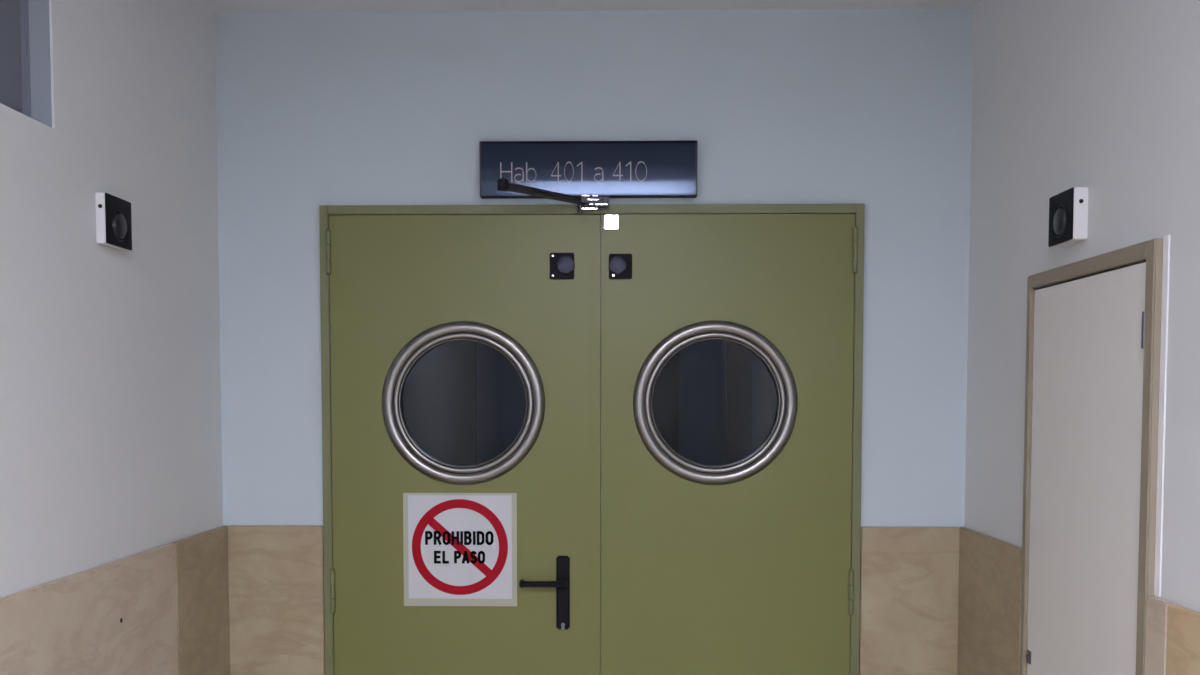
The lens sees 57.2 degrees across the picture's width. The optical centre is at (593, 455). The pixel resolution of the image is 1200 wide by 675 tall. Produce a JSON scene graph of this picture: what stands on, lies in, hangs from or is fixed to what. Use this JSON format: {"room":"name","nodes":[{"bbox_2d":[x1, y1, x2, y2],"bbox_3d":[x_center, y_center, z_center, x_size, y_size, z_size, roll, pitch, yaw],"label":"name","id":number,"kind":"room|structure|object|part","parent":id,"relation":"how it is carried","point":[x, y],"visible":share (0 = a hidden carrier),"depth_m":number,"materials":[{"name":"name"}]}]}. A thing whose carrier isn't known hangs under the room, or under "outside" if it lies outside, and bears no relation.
{"room":"hospital corridor","nodes":[
{"label":"hospital corridor","id":0,"kind":"room"},
{"bbox_2d":[0,0,222,597],"bbox_3d":[-1.261,0.275,-0.647,0.120,2.777,8.000,0,3,1],"label":"wall","id":1,"kind":"structure","parent":0,"point":[111,428],"depth_m":2.59,"materials":[{"name":"white paint"}]},
{"bbox_2d":[0,0,63,132],"bbox_3d":[-1.215,-0.914,1.756,0.124,0.499,1.209,0,3,1],"label":"window","id":2,"kind":"structure","parent":1,"relation":"in","point":[27,76],"depth_m":2.32,"materials":[{"name":"grey"}]},
{"bbox_3d":[-1.216,-0.889,1.768,0.006,0.427,1.085,0,3,1],"label":"glass","id":3,"kind":"part","parent":2,"relation":"part of","materials":[{"name":"grey"}]},
{"bbox_3d":[-1.214,-0.893,1.758,0.030,0.457,1.125,0,3,1],"label":"frame","id":4,"kind":"part","parent":2,"relation":"part of","materials":[{"name":"grey metal"}]},
{"bbox_2d":[0,543,177,674],"bbox_3d":[-1.139,0.889,2.308,0.019,1.246,1.342,0,3,1],"label":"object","id":5,"kind":"structure","parent":1,"relation":"attached to","point":[117,617],"depth_m":2.51,"materials":[{"name":"light wood"}]},
{"bbox_2d":[95,193,131,250],"bbox_3d":[-1.127,-0.550,2.590,0.031,0.115,0.134,0,3,1],"label":"holder","id":6,"kind":"object","parent":1,"relation":"attached to","point":[113,213],"visible":1,"depth_m":2.56,"materials":[{"name":"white plastic"}]},
{"bbox_2d":[171,525,229,674],"bbox_3d":[-1.124,0.844,3.183,0.018,1.246,0.405,0,3,1],"label":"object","id":7,"kind":"structure","parent":1,"relation":"attached to","point":[202,583],"depth_m":3.14,"materials":[{"name":"beige light wood"}]},
{"bbox_2d":[497,178,617,229],"bbox_3d":[-0.110,-0.719,3.167,0.408,0.104,0.087,-2,4,-34],"label":"door closer","id":8,"kind":"object","parent":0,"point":[585,203],"depth_m":3.21,"materials":[{"name":"grey metal"}]},
{"bbox_3d":[-0.145,-0.752,3.132,0.282,0.018,0.022,-3,4,-41],"label":"arm","id":9,"kind":"part","parent":8,"relation":"part of","materials":[{"name":"grey metal"}]},
{"bbox_3d":[-0.138,-0.741,3.136,0.287,0.016,0.018,-3,4,-41],"label":"arm","id":10,"kind":"part","parent":8,"relation":"part of","materials":[{"name":"grey metal"}]},
{"bbox_3d":[-0.013,-0.724,3.237,0.046,0.004,0.046,0,3,1],"label":"bracket plate","id":11,"kind":"part","parent":8,"relation":"part of","materials":[{"name":"silver metal"}]},
{"bbox_2d":[201,0,980,12],"bbox_3d":[0.025,-1.268,1.353,4.400,0.100,12.600,0,3,1],"label":"ceiling","id":12,"kind":"structure","parent":0,"point":[217,6],"depth_m":3.20,"materials":[{"name":"white paint"}]},
{"bbox_2d":[214,8,973,527],"bbox_3d":[0.060,0.067,3.384,4.200,2.777,0.120,0,3,1],"label":"wall","id":13,"kind":"structure","parent":0,"point":[872,108],"depth_m":3.27,"materials":[{"name":"blue paint"}]},
{"bbox_2d":[228,525,324,674],"bbox_3d":[-0.966,0.834,3.373,0.290,1.246,0.018,0,3,1],"label":"wall panel","id":14,"kind":"object","parent":13,"relation":"attached to","point":[276,572],"depth_m":3.34,"materials":[{"name":"beige light wood"}]},
{"bbox_2d":[326,215,600,674],"bbox_3d":[-0.389,0.367,3.321,0.818,2.169,0.107,0,3,1],"label":"door","id":15,"kind":"structure","parent":13,"relation":"in","point":[465,350],"depth_m":3.31,"materials":[{"name":"green paint"}]},
{"bbox_2d":[403,493,516,605],"bbox_3d":[-0.404,0.284,3.323,0.344,0.344,0.004,0,3,1],"label":"prohibition sign","id":16,"kind":"object","parent":15,"relation":"attached to","point":[460,549],"visible":1,"depth_m":3.32,"materials":[{"name":"grey"}]},
{"bbox_3d":[-0.391,-0.158,3.318,0.378,0.378,0.006,0,3,1],"label":"porthole glass","id":17,"kind":"part","parent":15,"relation":"part of","materials":[{"name":"glass"}]},
{"bbox_3d":[-0.152,0.381,3.290,0.138,0.022,0.051,0,3,1],"label":"lever","id":18,"kind":"part","parent":15,"relation":"part of","materials":[{"name":"black paint"}]},
{"bbox_3d":[-0.095,-0.565,3.271,0.073,0.078,0.010,0,3,1],"label":"holder plate","id":19,"kind":"part","parent":15,"relation":"part of","materials":[{"name":"black plastic"}]},
{"bbox_3d":[-0.093,0.413,3.321,0.041,0.224,0.011,0,3,1],"label":"handle plate","id":20,"kind":"part","parent":15,"relation":"part of","materials":[{"name":"black paint"}]},
{"bbox_2d":[479,140,697,198],"bbox_3d":[-0.016,-0.848,3.259,0.642,0.162,0.034,0,3,1],"label":"sign","id":21,"kind":"object","parent":13,"relation":"attached to","point":[611,169],"visible":0.99,"depth_m":3.25,"materials":[{"name":"blue"}]},
{"bbox_2d":[319,204,864,674],"bbox_3d":[-0.008,0.352,3.393,1.618,2.206,0.154,0,3,1],"label":"door frame","id":22,"kind":"structure","parent":13,"relation":"attached to","point":[858,210],"depth_m":3.28,"materials":[{"name":"green paint"}]},
{"bbox_2d":[601,214,857,674],"bbox_3d":[0.401,0.366,3.326,0.759,2.169,0.069,0,3,1],"label":"door","id":23,"kind":"structure","parent":13,"relation":"in","point":[727,339],"depth_m":3.30,"materials":[{"name":"green paint"}]},
{"bbox_3d":[0.079,-0.563,3.268,0.069,0.074,0.010,0,3,1],"label":"holder plate","id":24,"kind":"part","parent":23,"relation":"part of","materials":[{"name":"black plastic"}]},
{"bbox_3d":[0.363,-0.159,3.304,0.378,0.378,0.006,0,3,1],"label":"porthole glass","id":25,"kind":"part","parent":23,"relation":"part of","materials":[{"name":"glass"}]},
{"bbox_2d":[859,527,959,674],"bbox_3d":[0.951,0.836,3.339,0.294,1.246,0.018,0,3,1],"label":"wall panel","id":26,"kind":"object","parent":13,"relation":"attached to","point":[909,576],"depth_m":3.31,"materials":[{"name":"beige wood"}]},
{"bbox_2d":[965,0,1199,612],"bbox_3d":[1.120,0.277,-0.690,0.150,2.777,8.000,0,3,1],"label":"wall","id":27,"kind":"structure","parent":0,"point":[1101,96],"depth_m":2.52,"materials":[{"name":"white paint"}]},
{"bbox_2d":[957,527,1021,674],"bbox_3d":[1.103,0.849,3.089,0.018,1.246,0.512,0,3,1],"label":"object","id":28,"kind":"structure","parent":27,"relation":"attached to","point":[990,568],"depth_m":3.05,"materials":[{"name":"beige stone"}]},
{"bbox_2d":[1048,187,1087,246],"bbox_3d":[1.082,-0.544,2.516,0.041,0.115,0.134,0,3,1],"label":"holder","id":29,"kind":"object","parent":27,"relation":"attached to","point":[1068,209],"visible":1,"depth_m":2.48,"materials":[{"name":"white plastic"}]},
{"bbox_3d":[1.069,-0.544,2.517,0.004,0.115,0.132,0,3,1],"label":"plate","id":30,"kind":"part","parent":29,"relation":"part of","materials":[{"name":"black plastic"}]},
{"bbox_2d":[1026,262,1145,674],"bbox_3d":[1.105,0.548,2.490,0.048,1.892,0.592,0,3,1],"label":"door","id":31,"kind":"structure","parent":27,"relation":"in","point":[1088,354],"depth_m":2.44,"materials":[{"name":"beige laminate"}]},
{"bbox_2d":[1020,238,1162,674],"bbox_3d":[1.152,0.533,2.487,0.138,1.938,0.654,0,3,1],"label":"door frame","id":32,"kind":"structure","parent":27,"relation":"attached to","point":[1150,252],"depth_m":2.16,"materials":[{"name":"brown paint"}]},
{"bbox_2d":[1145,596,1173,674],"bbox_3d":[1.086,0.898,2.139,0.018,1.246,0.081,0,3,1],"label":"trim","id":33,"kind":"structure","parent":27,"relation":"attached to","point":[1156,608],"depth_m":2.10,"materials":[{"name":"wood"}]},
{"bbox_2d":[1154,234,1169,597],"bbox_3d":[1.094,-0.074,2.117,0.003,0.696,0.024,0,3,1],"label":"trim","id":34,"kind":"structure","parent":27,"relation":"attached to","point":[1166,239],"depth_m":2.12,"materials":[{"name":"white paint"}]},
{"bbox_2d":[1166,604,1199,674],"bbox_3d":[1.073,0.935,1.422,0.018,1.246,1.349,0,3,1],"label":"trim","id":35,"kind":"structure","parent":27,"relation":"attached to","point":[1183,630],"depth_m":2.01,"materials":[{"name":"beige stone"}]}
]}

